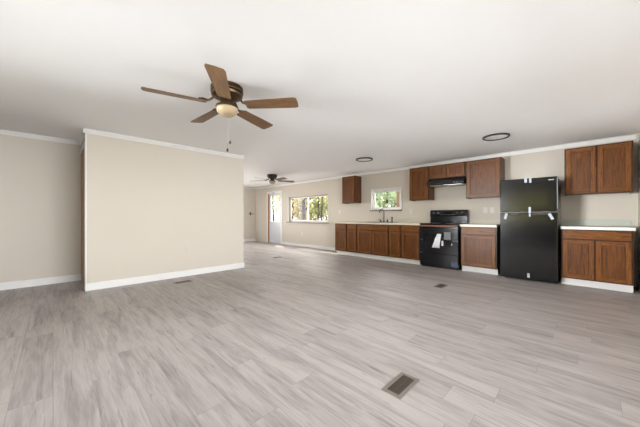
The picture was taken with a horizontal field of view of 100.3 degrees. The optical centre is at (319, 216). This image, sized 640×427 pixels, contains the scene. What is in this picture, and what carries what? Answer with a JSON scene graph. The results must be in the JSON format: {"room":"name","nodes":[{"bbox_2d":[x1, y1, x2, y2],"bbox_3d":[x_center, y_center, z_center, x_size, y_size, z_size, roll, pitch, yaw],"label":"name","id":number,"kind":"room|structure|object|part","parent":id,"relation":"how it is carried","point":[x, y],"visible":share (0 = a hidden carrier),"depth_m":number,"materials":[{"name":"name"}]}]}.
{"room":"open-plan kitchen","nodes":[
{"label":"open-plan kitchen","id":0,"kind":"room"},
{"bbox_2d":[0,134,81,282],"bbox_3d":[-4.569,-0.090,3.959,1.738,2.310,0.120,0,0,-45],"label":"wall","id":1,"kind":"structure","parent":0,"point":[40,180],"depth_m":4.11,"materials":[{"name":"beige paint"}]},
{"bbox_2d":[0,274,80,289],"bbox_3d":[-4.557,1.012,3.876,1.638,0.105,0.014,0,0,-45],"label":"baseboard","id":2,"kind":"structure","parent":1,"relation":"attached to","point":[68,278],"depth_m":4.11,"materials":[{"name":"white paint"}]},
{"bbox_2d":[0,129,80,144],"bbox_3d":[-4.549,-1.215,3.869,1.638,0.060,0.036,0,0,-45],"label":"trim","id":3,"kind":"structure","parent":1,"relation":"attached to","point":[5,132],"depth_m":4.09,"materials":[{"name":"white paint"}]},
{"bbox_2d":[85,133,243,290],"bbox_3d":[-2.492,-0.090,4.711,2.490,2.310,0.114,0,0,-45],"label":"wall","id":4,"kind":"structure","parent":0,"point":[146,203],"depth_m":4.44,"materials":[{"name":"beige paint"}]},
{"bbox_2d":[85,134,86,283],"bbox_3d":[-3.333,-0.105,3.799,0.016,2.140,0.014,0,0,-45],"label":"trim","id":5,"kind":"structure","parent":4,"relation":"attached to","point":[85,134],"depth_m":3.80,"materials":[{"name":"white paint"}]},
{"bbox_2d":[83,128,243,158],"bbox_3d":[-2.461,-1.215,4.655,2.498,0.060,0.036,0,0,-45],"label":"trim","id":6,"kind":"structure","parent":4,"relation":"attached to","point":[85,130],"depth_m":4.41,"materials":[{"name":"white paint"}]},
{"bbox_2d":[243,187,254,238],"bbox_3d":[-4.103,-0.090,10.407,3.516,2.310,0.120,0,0,-45],"label":"wall","id":7,"kind":"structure","parent":0,"point":[248,194],"depth_m":11.38,"materials":[{"name":"beige paint"}]},
{"bbox_2d":[0,241,639,426],"bbox_3d":[-1.675,1.125,5.152,7.756,0.120,10.985,0,0,-45],"label":"floor","id":8,"kind":"structure","parent":0,"point":[306,336],"depth_m":2.10,"materials":[{"name":"grey laminate"}]},
{"bbox_2d":[173,280,191,283],"bbox_3d":[-2.220,1.062,4.327,0.258,0.006,0.128,0,0,-45],"label":"floor vent","id":9,"kind":"object","parent":8,"relation":"in","point":[178,282],"visible":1,"depth_m":4.34,"materials":[{"name":"beige metal"}]},
{"bbox_2d":[335,223,348,254],"bbox_3d":[0.777,0.631,7.583,0.602,0.868,0.433,0,0,-45],"label":"base cabinet","id":10,"kind":"object","parent":8,"relation":"on","point":[340,229],"visible":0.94,"depth_m":7.37,"materials":[{"name":"brown wood"}]},
{"bbox_3d":[0.571,0.280,7.377,0.018,0.126,0.390,0,0,-45],"label":"drawer","id":11,"kind":"part","parent":10,"relation":"part of","materials":[{"name":"brown wood"}]},
{"bbox_3d":[0.571,0.649,7.377,0.019,0.575,0.390,0,0,-45],"label":"door","id":12,"kind":"part","parent":10,"relation":"part of","materials":[{"name":"brown wood"}]},
{"bbox_3d":[0.573,0.649,7.379,0.009,0.465,0.280,0,0,-45],"label":"door panel","id":13,"kind":"part","parent":10,"relation":"part of","materials":[{"name":"brown wood"}]},
{"bbox_2d":[347,224,358,256],"bbox_3d":[1.050,0.631,7.310,0.602,0.868,0.336,0,0,-45],"label":"base cabinet","id":14,"kind":"object","parent":8,"relation":"on","point":[351,228],"visible":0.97,"depth_m":7.10,"materials":[{"name":"brown wood"}]},
{"bbox_3d":[0.844,0.280,7.104,0.018,0.126,0.293,0,0,-45],"label":"drawer","id":15,"kind":"part","parent":14,"relation":"part of","materials":[{"name":"brown wood"}]},
{"bbox_3d":[0.844,0.649,7.104,0.019,0.575,0.293,0,0,-45],"label":"door","id":16,"kind":"part","parent":14,"relation":"part of","materials":[{"name":"brown wood"}]},
{"bbox_3d":[0.846,0.649,7.106,0.009,0.465,0.183,0,0,-45],"label":"door panel","id":17,"kind":"part","parent":14,"relation":"part of","materials":[{"name":"brown wood"}]},
{"bbox_2d":[357,224,390,260],"bbox_3d":[1.501,0.631,6.858,0.602,0.868,0.937,0,0,-45],"label":"base cabinet","id":18,"kind":"object","parent":8,"relation":"on","point":[372,239],"visible":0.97,"depth_m":6.63,"materials":[{"name":"brown wood"}]},
{"bbox_3d":[1.133,0.649,6.815,0.019,0.575,0.435,0,0,-45],"label":"door","id":19,"kind":"part","parent":18,"relation":"part of","materials":[{"name":"brown wood"}]},
{"bbox_3d":[1.135,0.649,6.817,0.009,0.465,0.325,0,0,-45],"label":"door panel","id":20,"kind":"part","parent":18,"relation":"part of","materials":[{"name":"brown wood"}]},
{"bbox_3d":[1.296,0.280,6.653,0.018,0.126,0.894,0,0,-45],"label":"drawer","id":21,"kind":"part","parent":18,"relation":"part of","materials":[{"name":"brown wood"}]},
{"bbox_3d":[1.458,0.649,6.490,0.019,0.575,0.435,0,0,-45],"label":"door","id":22,"kind":"part","parent":18,"relation":"part of","materials":[{"name":"brown wood"}]},
{"bbox_3d":[1.460,0.649,6.492,0.009,0.465,0.325,0,0,-45],"label":"door panel","id":23,"kind":"part","parent":18,"relation":"part of","materials":[{"name":"brown wood"}]},
{"bbox_2d":[334,218,430,225],"bbox_3d":[1.492,0.128,6.861,0.617,0.142,2.497,0,0,-45],"label":"countertop","id":24,"kind":"structure","parent":18,"relation":"on","point":[349,220],"depth_m":6.76,"materials":[{"name":"beige laminate"}]},
{"bbox_2d":[379,208,392,221],"bbox_3d":[1.635,-0.028,6.838,0.242,0.349,0.402,0,0,-45],"label":"faucet","id":25,"kind":"object","parent":24,"relation":"on","point":[381,208],"visible":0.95,"depth_m":6.92,"materials":[{"name":"metal"}]},
{"bbox_2d":[389,225,402,261],"bbox_3d":[1.943,0.631,6.417,0.602,0.868,0.309,0,0,-45],"label":"base cabinet","id":26,"kind":"object","parent":8,"relation":"on","point":[394,230],"visible":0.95,"depth_m":6.21,"materials":[{"name":"brown wood"}]},
{"bbox_3d":[1.738,0.280,6.211,0.018,0.126,0.266,0,0,-45],"label":"drawer","id":27,"kind":"part","parent":26,"relation":"part of","materials":[{"name":"brown wood"}]},
{"bbox_3d":[1.737,0.649,6.210,0.019,0.575,0.266,0,0,-45],"label":"door","id":28,"kind":"part","parent":26,"relation":"part of","materials":[{"name":"brown wood"}]},
{"bbox_3d":[1.740,0.649,6.213,0.009,0.465,0.156,0,0,-45],"label":"door panel","id":29,"kind":"part","parent":26,"relation":"part of","materials":[{"name":"brown wood"}]},
{"bbox_2d":[381,372,419,398],"bbox_3d":[0.513,1.062,1.687,0.258,0.006,0.128,0,0,-45],"label":"floor vent","id":30,"kind":"object","parent":8,"relation":"in","point":[402,383],"visible":1,"depth_m":1.67,"materials":[{"name":"beige metal"}]},
{"bbox_2d":[387,375,413,394],"bbox_3d":[0.513,1.062,1.687,0.210,0.005,0.080,0,0,-45],"label":"grille","id":31,"kind":"object","parent":30,"relation":"attached to","point":[400,384],"depth_m":1.68,"materials":[{"name":"metal"}]},
{"bbox_2d":[401,225,419,264],"bbox_3d":[2.215,0.631,6.145,0.602,0.868,0.454,0,0,-45],"label":"base cabinet","id":32,"kind":"object","parent":8,"relation":"on","point":[410,234],"visible":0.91,"depth_m":5.94,"materials":[{"name":"brown wood"}]},
{"bbox_3d":[2.009,0.280,5.939,0.018,0.126,0.411,0,0,-45],"label":"drawer","id":33,"kind":"part","parent":32,"relation":"part of","materials":[{"name":"brown wood"}]},
{"bbox_3d":[2.009,0.649,5.939,0.019,0.575,0.411,0,0,-45],"label":"door","id":34,"kind":"part","parent":32,"relation":"part of","materials":[{"name":"brown wood"}]},
{"bbox_3d":[2.011,0.649,5.941,0.009,0.465,0.301,0,0,-45],"label":"door panel","id":35,"kind":"part","parent":32,"relation":"part of","materials":[{"name":"brown wood"}]},
{"bbox_2d":[433,284,447,287],"bbox_3d":[1.845,1.062,4.080,0.258,0.006,0.128,0,0,-45],"label":"floor vent","id":36,"kind":"object","parent":8,"relation":"in","point":[437,285],"visible":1,"depth_m":4.09,"materials":[{"name":"beige metal"}]},
{"bbox_2d":[420,210,467,269],"bbox_3d":[2.617,0.463,5.667,0.677,1.205,0.770,0,0,-45],"label":"range","id":37,"kind":"object","parent":8,"relation":"on","point":[448,256],"visible":0.96,"depth_m":5.52,"materials":[{"name":"black metal"}]},
{"bbox_2d":[432,234,440,247],"bbox_3d":[2.381,0.500,5.455,0.181,0.289,0.033,0,0,36],"label":"leaflet","id":38,"kind":"object","parent":37,"relation":"attached to","point":[436,244],"visible":1,"depth_m":5.44,"materials":[{"name":"white paper"}]},
{"bbox_2d":[420,225,456,226],"bbox_3d":[2.397,0.197,5.447,0.054,0.032,0.730,0,0,-45],"label":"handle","id":39,"kind":"object","parent":37,"relation":"in","point":[420,225],"depth_m":5.41,"materials":[{"name":"metal"}]},
{"bbox_3d":[2.424,0.891,5.474,0.029,0.237,0.762,0,0,-45],"label":"storage drawer","id":40,"kind":"part","parent":37,"relation":"part of","materials":[{"name":"black metal"}]},
{"bbox_2d":[420,229,457,254],"bbox_3d":[2.422,0.512,5.473,0.762,0.495,0.033,0,0,45],"label":"door","id":41,"kind":"structure","parent":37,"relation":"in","point":[427,236],"depth_m":5.45,"materials":[{"name":"black glass"}]},
{"bbox_3d":[2.424,0.216,5.474,0.029,0.086,0.762,0,0,-45],"label":"panel","id":42,"kind":"part","parent":37,"relation":"part of","materials":[{"name":"black metal"}]},
{"bbox_2d":[420,223,466,224],"bbox_3d":[2.617,0.158,5.667,0.545,0.022,0.770,0,0,-45],"label":"cooktop","id":43,"kind":"object","parent":37,"relation":"in","point":[420,223],"depth_m":5.45,"materials":[{"name":"black glass"}]},
{"bbox_2d":[444,232,450,239],"bbox_3d":[2.540,0.392,5.326,0.002,0.150,0.130,0,0,-45],"label":"card","id":44,"kind":"object","parent":37,"relation":"attached to","point":[447,235],"visible":1,"depth_m":5.32,"materials":[{"name":"white paper"}]},
{"bbox_3d":[2.824,0.004,5.874,0.090,0.287,0.770,0,0,-45],"label":"control panel","id":45,"kind":"part","parent":37,"relation":"part of","materials":[{"name":"black metal"}]},
{"bbox_2d":[461,227,499,274],"bbox_3d":[3.160,0.631,5.199,0.602,0.868,0.599,0,0,-45],"label":"base cabinet","id":46,"kind":"object","parent":8,"relation":"on","point":[480,246],"visible":0.98,"depth_m":4.96,"materials":[{"name":"brown wood"}]},
{"bbox_3d":[2.954,0.280,4.994,0.018,0.126,0.556,0,0,-45],"label":"drawer","id":47,"kind":"part","parent":46,"relation":"part of","materials":[{"name":"brown wood"}]},
{"bbox_3d":[2.954,0.649,4.994,0.019,0.575,0.556,0,0,-45],"label":"door","id":48,"kind":"part","parent":46,"relation":"part of","materials":[{"name":"brown wood"}]},
{"bbox_3d":[2.956,0.649,4.996,0.009,0.465,0.446,0,0,-45],"label":"door panel","id":49,"kind":"part","parent":46,"relation":"part of","materials":[{"name":"brown wood"}]},
{"bbox_2d":[460,219,499,226],"bbox_3d":[3.156,0.128,5.197,0.617,0.142,0.610,0,0,-45],"label":"countertop","id":50,"kind":"structure","parent":46,"relation":"on","point":[473,222],"depth_m":5.27,"materials":[{"name":"beige laminate"}]},
{"bbox_2d":[500,176,560,283],"bbox_3d":[3.637,0.219,4.619,0.684,1.692,0.752,0,0,-45],"label":"refrigerator","id":51,"kind":"object","parent":8,"relation":"on","point":[530,208],"visible":1,"depth_m":4.37,"materials":[{"name":"black metal"}]},
{"bbox_3d":[3.421,0.474,4.403,0.055,1.071,0.752,0,0,-45],"label":"door","id":52,"kind":"part","parent":51,"relation":"part of","materials":[{"name":"black metal"}]},
{"bbox_3d":[3.421,-0.350,4.403,0.055,0.546,0.752,0,0,-45],"label":"freezer door","id":53,"kind":"part","parent":51,"relation":"part of","materials":[{"name":"black metal"}]},
{"bbox_2d":[561,229,633,292],"bbox_3d":[4.239,0.631,4.121,0.602,0.868,0.742,0,0,-45],"label":"base cabinet","id":54,"kind":"object","parent":8,"relation":"on","point":[601,259],"visible":0.99,"depth_m":3.89,"materials":[{"name":"brown wood"}]},
{"bbox_3d":[3.906,0.649,4.042,0.019,0.575,0.340,0,0,-45],"label":"door","id":55,"kind":"part","parent":54,"relation":"part of","materials":[{"name":"brown wood"}]},
{"bbox_3d":[3.908,0.649,4.044,0.009,0.465,0.230,0,0,-45],"label":"door panel","id":56,"kind":"part","parent":54,"relation":"part of","materials":[{"name":"brown wood"}]},
{"bbox_3d":[4.033,0.280,3.915,0.018,0.126,0.699,0,0,-45],"label":"drawer","id":57,"kind":"part","parent":54,"relation":"part of","materials":[{"name":"brown wood"}]},
{"bbox_2d":[561,220,635,230],"bbox_3d":[4.239,0.128,4.114,0.617,0.142,0.762,0,0,-45],"label":"countertop","id":58,"kind":"structure","parent":54,"relation":"on","point":[620,225],"depth_m":4.13,"materials":[{"name":"beige laminate"}]},
{"bbox_3d":[4.162,0.649,3.790,0.009,0.465,0.230,0,0,-45],"label":"door panel","id":59,"kind":"part","parent":54,"relation":"part of","materials":[{"name":"brown wood"}]},
{"bbox_3d":[4.160,0.649,3.788,0.019,0.575,0.340,0,0,-45],"label":"door","id":60,"kind":"part","parent":54,"relation":"part of","materials":[{"name":"brown wood"}]},
{"bbox_2d":[0,0,639,187],"bbox_3d":[-1.675,-1.305,5.152,7.756,0.120,10.985,0,0,-45],"label":"ceiling","id":61,"kind":"structure","parent":0,"point":[393,83],"depth_m":2.36,"materials":[{"name":"white paint"}]},
{"bbox_2d":[141,63,298,151],"bbox_3d":[-0.932,-0.927,2.604,1.345,0.636,1.304,0,0,-45],"label":"ceiling fan","id":62,"kind":"object","parent":61,"relation":"hanging from","point":[228,93],"visible":1,"depth_m":2.51,"materials":[{"name":"brown wood"}]},
{"bbox_3d":[-1.278,-1.069,2.361,0.509,0.038,0.149,0,0,-30],"label":"blade","id":63,"kind":"part","parent":62,"relation":"part of","materials":[{"name":"brown wood"}]},
{"bbox_3d":[-1.224,-1.069,2.874,0.509,0.038,0.149,0,0,42],"label":"blade","id":64,"kind":"part","parent":62,"relation":"part of","materials":[{"name":"brown wood"}]},
{"bbox_3d":[-0.806,-1.069,2.150,0.149,0.038,0.509,0,0,-12],"label":"blade","id":65,"kind":"part","parent":62,"relation":"part of","materials":[{"name":"brown wood"}]},
{"bbox_3d":[-0.897,-1.004,2.580,0.200,0.082,0.200,0,0,-45],"label":"lamp shade","id":66,"kind":"part","parent":62,"relation":"part of","materials":[{"name":"beige glass"}]},
{"bbox_3d":[-0.874,-0.848,2.522,0.003,0.415,0.008,0,0,-45],"label":"pull chain","id":67,"kind":"part","parent":62,"relation":"part of","materials":[{"name":"metal"}]},
{"bbox_3d":[-0.719,-1.069,2.982,0.149,0.038,0.509,0,0,24],"label":"blade","id":68,"kind":"part","parent":62,"relation":"part of","materials":[{"name":"brown wood"}]},
{"bbox_3d":[-0.460,-1.069,2.534,0.509,0.038,0.149,0,0,6],"label":"blade","id":69,"kind":"part","parent":62,"relation":"part of","materials":[{"name":"brown wood"}]},
{"bbox_2d":[255,174,293,195],"bbox_3d":[-1.401,-0.927,7.941,1.346,0.636,1.298,0,0,-45],"label":"ceiling fan","id":70,"kind":"object","parent":61,"relation":"hanging from","point":[272,177],"visible":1,"depth_m":7.89,"materials":[{"name":"metal"}]},
{"bbox_2d":[356,157,372,161],"bbox_3d":[0.962,-1.232,5.798,0.364,0.026,0.364,0,0,-45],"label":"recessed light","id":71,"kind":"object","parent":61,"relation":"in","point":[362,159],"visible":1,"depth_m":5.75,"materials":[{"name":"white plastic"}]},
{"bbox_2d":[482,133,509,140],"bbox_3d":[2.736,-1.232,4.151,0.364,0.026,0.364,0,0,-45],"label":"recessed light","id":72,"kind":"object","parent":61,"relation":"in","point":[497,136],"visible":1,"depth_m":4.12,"materials":[{"name":"white plastic"}]},
{"bbox_2d":[484,135,507,139],"bbox_3d":[2.736,-1.227,4.151,0.316,0.010,0.316,0,0,-45],"label":"diffuser","id":73,"kind":"object","parent":72,"relation":"attached to","point":[489,137],"depth_m":4.15,"materials":[{"name":"white plastic"}]},
{"bbox_2d":[255,134,637,286],"bbox_3d":[0.982,-0.090,7.894,0.120,2.310,10.865,0,0,-45],"label":"wall","id":74,"kind":"structure","parent":0,"point":[613,206],"depth_m":6.04,"materials":[{"name":"beige paint"}]},
{"bbox_2d":[267,190,281,243],"bbox_3d":[-1.785,0.035,10.632,0.160,2.060,1.020,0,0,-45],"label":"door","id":75,"kind":"structure","parent":74,"relation":"in","point":[274,228],"depth_m":10.68,"materials":[{"name":"white paint"}]},
{"bbox_3d":[-1.895,0.615,10.724,0.006,0.580,0.250,0,0,-45],"label":"raised panel","id":76,"kind":"part","parent":75,"relation":"part of","materials":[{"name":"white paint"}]},
{"bbox_3d":[-1.676,0.615,10.505,0.006,0.580,0.250,0,0,-45],"label":"raised panel","id":77,"kind":"part","parent":75,"relation":"part of","materials":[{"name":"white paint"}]},
{"bbox_2d":[286,194,328,223],"bbox_3d":[-0.448,-0.235,9.281,0.160,0.949,2.120,0,0,-45],"label":"window","id":78,"kind":"structure","parent":74,"relation":"in","point":[325,195],"depth_m":9.31,"materials":[{"name":"beige plastic"}]},
{"bbox_3d":[-0.744,-0.253,9.672,0.022,0.845,1.000,0,0,-45],"label":"sash","id":79,"kind":"part","parent":78,"relation":"part of","materials":[{"name":"clear glass"}]},
{"bbox_3d":[-0.469,0.222,9.260,0.100,0.035,2.120,0,0,-45],"label":"sill","id":80,"kind":"part","parent":78,"relation":"part of","materials":[{"name":"beige paint"}]},
{"bbox_3d":[-0.075,-0.253,8.969,0.022,0.845,1.000,0,0,-45],"label":"sash","id":81,"kind":"part","parent":78,"relation":"part of","materials":[{"name":"beige plastic"}]},
{"bbox_2d":[282,242,336,250],"bbox_3d":[-0.319,1.022,9.100,0.014,0.085,3.200,0,0,-45],"label":"baseboard","id":82,"kind":"structure","parent":74,"relation":"attached to","point":[285,243],"depth_m":9.10,"materials":[{"name":"white paint"}]},
{"bbox_2d":[342,176,360,203],"bbox_3d":[0.903,-0.750,7.656,0.322,0.760,0.459,0,0,-45],"label":"upper cabinet","id":83,"kind":"object","parent":74,"relation":"attached to","point":[351,185],"visible":1,"depth_m":7.51,"materials":[{"name":"brown wood"}]},
{"bbox_3d":[0.796,-0.750,7.549,0.019,0.720,0.416,0,0,-45],"label":"door","id":84,"kind":"part","parent":83,"relation":"part of","materials":[{"name":"brown wood"}]},
{"bbox_3d":[0.798,-0.750,7.551,0.009,0.610,0.306,0,0,-45],"label":"door panel","id":85,"kind":"part","parent":83,"relation":"part of","materials":[{"name":"brown wood"}]},
{"bbox_3d":[0.810,-0.750,7.562,0.018,0.760,0.459,0,0,-45],"label":"frame","id":86,"kind":"part","parent":83,"relation":"part of","materials":[{"name":"brown wood"}]},
{"bbox_2d":[370,187,401,210],"bbox_3d":[1.754,-0.438,7.079,0.160,0.604,0.940,0,0,-45],"label":"window","id":87,"kind":"structure","parent":74,"relation":"in","point":[395,189],"depth_m":7.08,"materials":[{"name":"white paint"}]},
{"bbox_3d":[1.733,-0.153,7.058,0.100,0.035,0.940,0,0,-45],"label":"sill","id":88,"kind":"part","parent":87,"relation":"part of","materials":[{"name":"beige paint"}]},
{"bbox_3d":[1.790,-0.440,7.115,0.022,0.470,0.790,0,0,-45],"label":"sash","id":89,"kind":"part","parent":87,"relation":"part of","materials":[{"name":"white paint"}]},
{"bbox_2d":[347,218,430,222],"bbox_3d":[1.703,0.106,7.072,0.019,0.098,2.497,0,0,-45],"label":"backsplash","id":90,"kind":"structure","parent":74,"relation":"attached to","point":[348,219],"depth_m":6.97,"materials":[{"name":"beige laminate"}]},
{"bbox_2d":[409,166,433,200],"bbox_3d":[2.359,-0.744,6.200,0.322,0.747,0.457,0,0,-45],"label":"upper cabinet","id":91,"kind":"object","parent":74,"relation":"attached to","point":[418,177],"visible":0.98,"depth_m":6.08,"materials":[{"name":"brown wood"}]},
{"bbox_3d":[2.254,-0.744,6.095,0.009,0.597,0.304,0,0,-45],"label":"door panel","id":92,"kind":"part","parent":91,"relation":"part of","materials":[{"name":"brown wood"}]},
{"bbox_3d":[2.252,-0.744,6.093,0.019,0.707,0.414,0,0,-45],"label":"door","id":93,"kind":"part","parent":91,"relation":"part of","materials":[{"name":"brown wood"}]},
{"bbox_2d":[255,135,635,188],"bbox_3d":[0.968,-1.198,7.810,0.018,0.062,10.725,0,0,-45],"label":"trim","id":94,"kind":"structure","parent":74,"relation":"attached to","point":[630,137],"depth_m":5.33,"materials":[{"name":"white paint"}]},
{"bbox_2d":[427,176,465,186],"bbox_3d":[2.752,-0.734,5.736,0.423,0.158,0.748,0,0,-45],"label":"range hood","id":95,"kind":"object","parent":74,"relation":"attached to","point":[453,181],"visible":0.88,"depth_m":5.60,"materials":[{"name":"black metal"}]},
{"bbox_2d":[429,161,465,179],"bbox_3d":[2.788,-0.964,5.772,0.322,0.298,0.752,0,0,-45],"label":"upper cabinet","id":96,"kind":"object","parent":74,"relation":"attached to","point":[458,169],"visible":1,"depth_m":5.64,"materials":[{"name":"brown wood"}]},
{"bbox_3d":[2.554,-0.964,5.795,0.009,0.148,0.234,0,0,-45],"label":"door panel","id":97,"kind":"part","parent":96,"relation":"part of","materials":[{"name":"brown wood"}]},
{"bbox_3d":[2.552,-0.964,5.793,0.019,0.258,0.344,0,0,-45],"label":"door","id":98,"kind":"part","parent":96,"relation":"part of","materials":[{"name":"brown wood"}]},
{"bbox_3d":[2.810,-0.964,5.535,0.019,0.258,0.344,0,0,-45],"label":"door","id":99,"kind":"part","parent":96,"relation":"part of","materials":[{"name":"brown wood"}]},
{"bbox_3d":[2.812,-0.964,5.537,0.009,0.148,0.234,0,0,-45],"label":"door panel","id":100,"kind":"part","parent":96,"relation":"part of","materials":[{"name":"brown wood"}]},
{"bbox_2d":[470,219,499,223],"bbox_3d":[3.368,0.106,5.408,0.019,0.098,0.610,0,0,-45],"label":"backsplash","id":101,"kind":"structure","parent":74,"relation":"attached to","point":[472,221],"depth_m":5.42,"materials":[{"name":"beige laminate"}]},
{"bbox_2d":[466,157,504,198],"bbox_3d":[3.268,-0.736,5.292,0.322,0.751,0.601,0,0,-45],"label":"upper cabinet","id":102,"kind":"object","parent":74,"relation":"attached to","point":[483,176],"visible":0.94,"depth_m":5.16,"materials":[{"name":"brown wood"}]},
{"bbox_3d":[3.163,-0.736,5.187,0.009,0.601,0.448,0,0,-45],"label":"door panel","id":103,"kind":"part","parent":102,"relation":"part of","materials":[{"name":"brown wood"}]},
{"bbox_2d":[563,220,630,226],"bbox_3d":[4.451,0.106,4.325,0.019,0.098,0.762,0,0,-45],"label":"backsplash","id":104,"kind":"structure","parent":74,"relation":"attached to","point":[565,222],"depth_m":4.30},
{"bbox_2d":[564,140,633,195],"bbox_3d":[4.355,-0.721,4.205,0.322,0.748,0.736,0,0,-45],"label":"upper cabinet","id":105,"kind":"object","parent":74,"relation":"attached to","point":[603,168],"visible":1,"depth_m":4.07,"materials":[{"name":"brown wood"}]},
{"bbox_3d":[4.122,-0.721,4.223,0.019,0.708,0.336,0,0,-45],"label":"door","id":106,"kind":"part","parent":105,"relation":"part of","materials":[{"name":"brown wood"}]},
{"bbox_3d":[4.124,-0.721,4.226,0.009,0.598,0.226,0,0,-45],"label":"door panel","id":107,"kind":"part","parent":105,"relation":"part of","materials":[{"name":"brown wood"}]},
{"bbox_3d":[4.374,-0.721,3.971,0.019,0.708,0.336,0,0,-45],"label":"door","id":108,"kind":"part","parent":105,"relation":"part of","materials":[{"name":"brown wood"}]},
{"bbox_3d":[4.376,-0.721,3.973,0.009,0.598,0.226,0,0,-45],"label":"door panel","id":109,"kind":"part","parent":105,"relation":"part of","materials":[{"name":"brown wood"}]},
{"bbox_2d":[638,131,639,281],"bbox_3d":[2.166,-0.090,1.310,7.756,2.310,0.120,0,0,-45],"label":"wall","id":110,"kind":"structure","parent":0,"point":[639,131],"depth_m":3.92,"materials":[{"name":"beige paint"}]},
{"bbox_3d":[-3.657,-0.090,4.206,0.100,2.310,0.820,0,0,-45],"label":"wall","id":111,"kind":"structure","parent":0,"visible":0},
{"bbox_2d":[81,149,83,284],"bbox_3d":[-3.692,0.011,4.185,0.039,2.084,0.756,0,0,-45],"label":"door","id":112,"kind":"structure","parent":111,"relation":"in","point":[82,153],"depth_m":4.21,"materials":[{"name":"brown wood"}]},
{"bbox_2d":[80,141,84,289],"bbox_3d":[-3.663,-0.015,4.130,0.016,2.160,0.918,0,0,-45],"label":"trim","id":113,"kind":"structure","parent":111,"relation":"attached to","point":[83,146],"depth_m":3.86,"materials":[{"name":"white paint"}]},
{"bbox_2d":[79,130,85,144],"bbox_3d":[-3.670,-1.215,4.122,0.036,0.060,0.920,0,0,-45],"label":"trim","id":114,"kind":"structure","parent":111,"relation":"attached to","point":[82,136],"depth_m":4.12,"materials":[{"name":"white paint"}]},
{"label":"outside","id":115,"kind":"structure","parent":0,"visible":0},
{"bbox_3d":[0.000,1.715,18.385,54.000,0.200,58.000,0,0,-45],"label":"ground","id":116,"kind":"structure","parent":115,"visible":0},
{"bbox_2d":[272,196,279,220],"bbox_3d":[-3.694,-0.669,21.509,2.495,4.587,2.652,0,0,-45],"label":"tree","id":117,"kind":"object","parent":116,"relation":"on","point":[273,197],"visible":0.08,"depth_m":20.88,"materials":[{"name":"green plant"}]},
{"bbox_2d":[272,195,309,220],"bbox_3d":[-1.875,-0.713,18.038,3.156,4.667,3.727,0,0,-45],"label":"tree","id":118,"kind":"object","parent":116,"relation":"on","point":[293,203],"visible":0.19,"depth_m":17.74,"materials":[{"name":"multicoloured plant"}]},
{"bbox_2d":[296,197,317,219],"bbox_3d":[-0.888,-1.044,14.468,2.268,5.336,2.389,0,0,-45],"label":"tree","id":119,"kind":"object","parent":116,"relation":"on","point":[303,209],"visible":0.03,"depth_m":14.35,"materials":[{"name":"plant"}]},
{"bbox_2d":[293,196,327,220],"bbox_3d":[-1.246,-1.408,26.785,5.040,6.065,6.952,0,0,-45],"label":"tree","id":120,"kind":"object","parent":116,"relation":"on","point":[311,212],"visible":0.09,"depth_m":25.50,"materials":[{"name":"green plant"}]},
{"bbox_2d":[309,197,327,219],"bbox_3d":[-0.034,-0.706,12.912,1.192,4.653,1.063,0,0,-45],"label":"tree","id":121,"kind":"object","parent":116,"relation":"on","point":[315,211],"visible":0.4,"depth_m":12.76,"materials":[{"name":"green plant"}]},
{"bbox_2d":[316,196,327,220],"bbox_3d":[0.368,-0.598,11.391,1.401,4.432,1.482,0,0,-45],"label":"tree","id":122,"kind":"object","parent":116,"relation":"on","point":[326,199],"visible":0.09,"depth_m":11.36,"materials":[{"name":"green plant"}]},
{"bbox_2d":[376,192,395,207],"bbox_3d":[3.023,-0.269,12.153,2.519,3.789,3.052,0,0,-45],"label":"tree","id":123,"kind":"object","parent":116,"relation":"on","point":[387,195],"visible":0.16,"depth_m":11.73,"materials":[{"name":"green plant"}]},
{"bbox_2d":[396,191,399,206],"bbox_3d":[2.517,0.165,8.521,0.110,2.900,0.110,0,0,-45],"label":"porch post","id":124,"kind":"object","parent":116,"relation":"on","point":[397,192],"visible":0.02,"depth_m":8.48,"materials":[{"name":"brown wood"}]}
]}

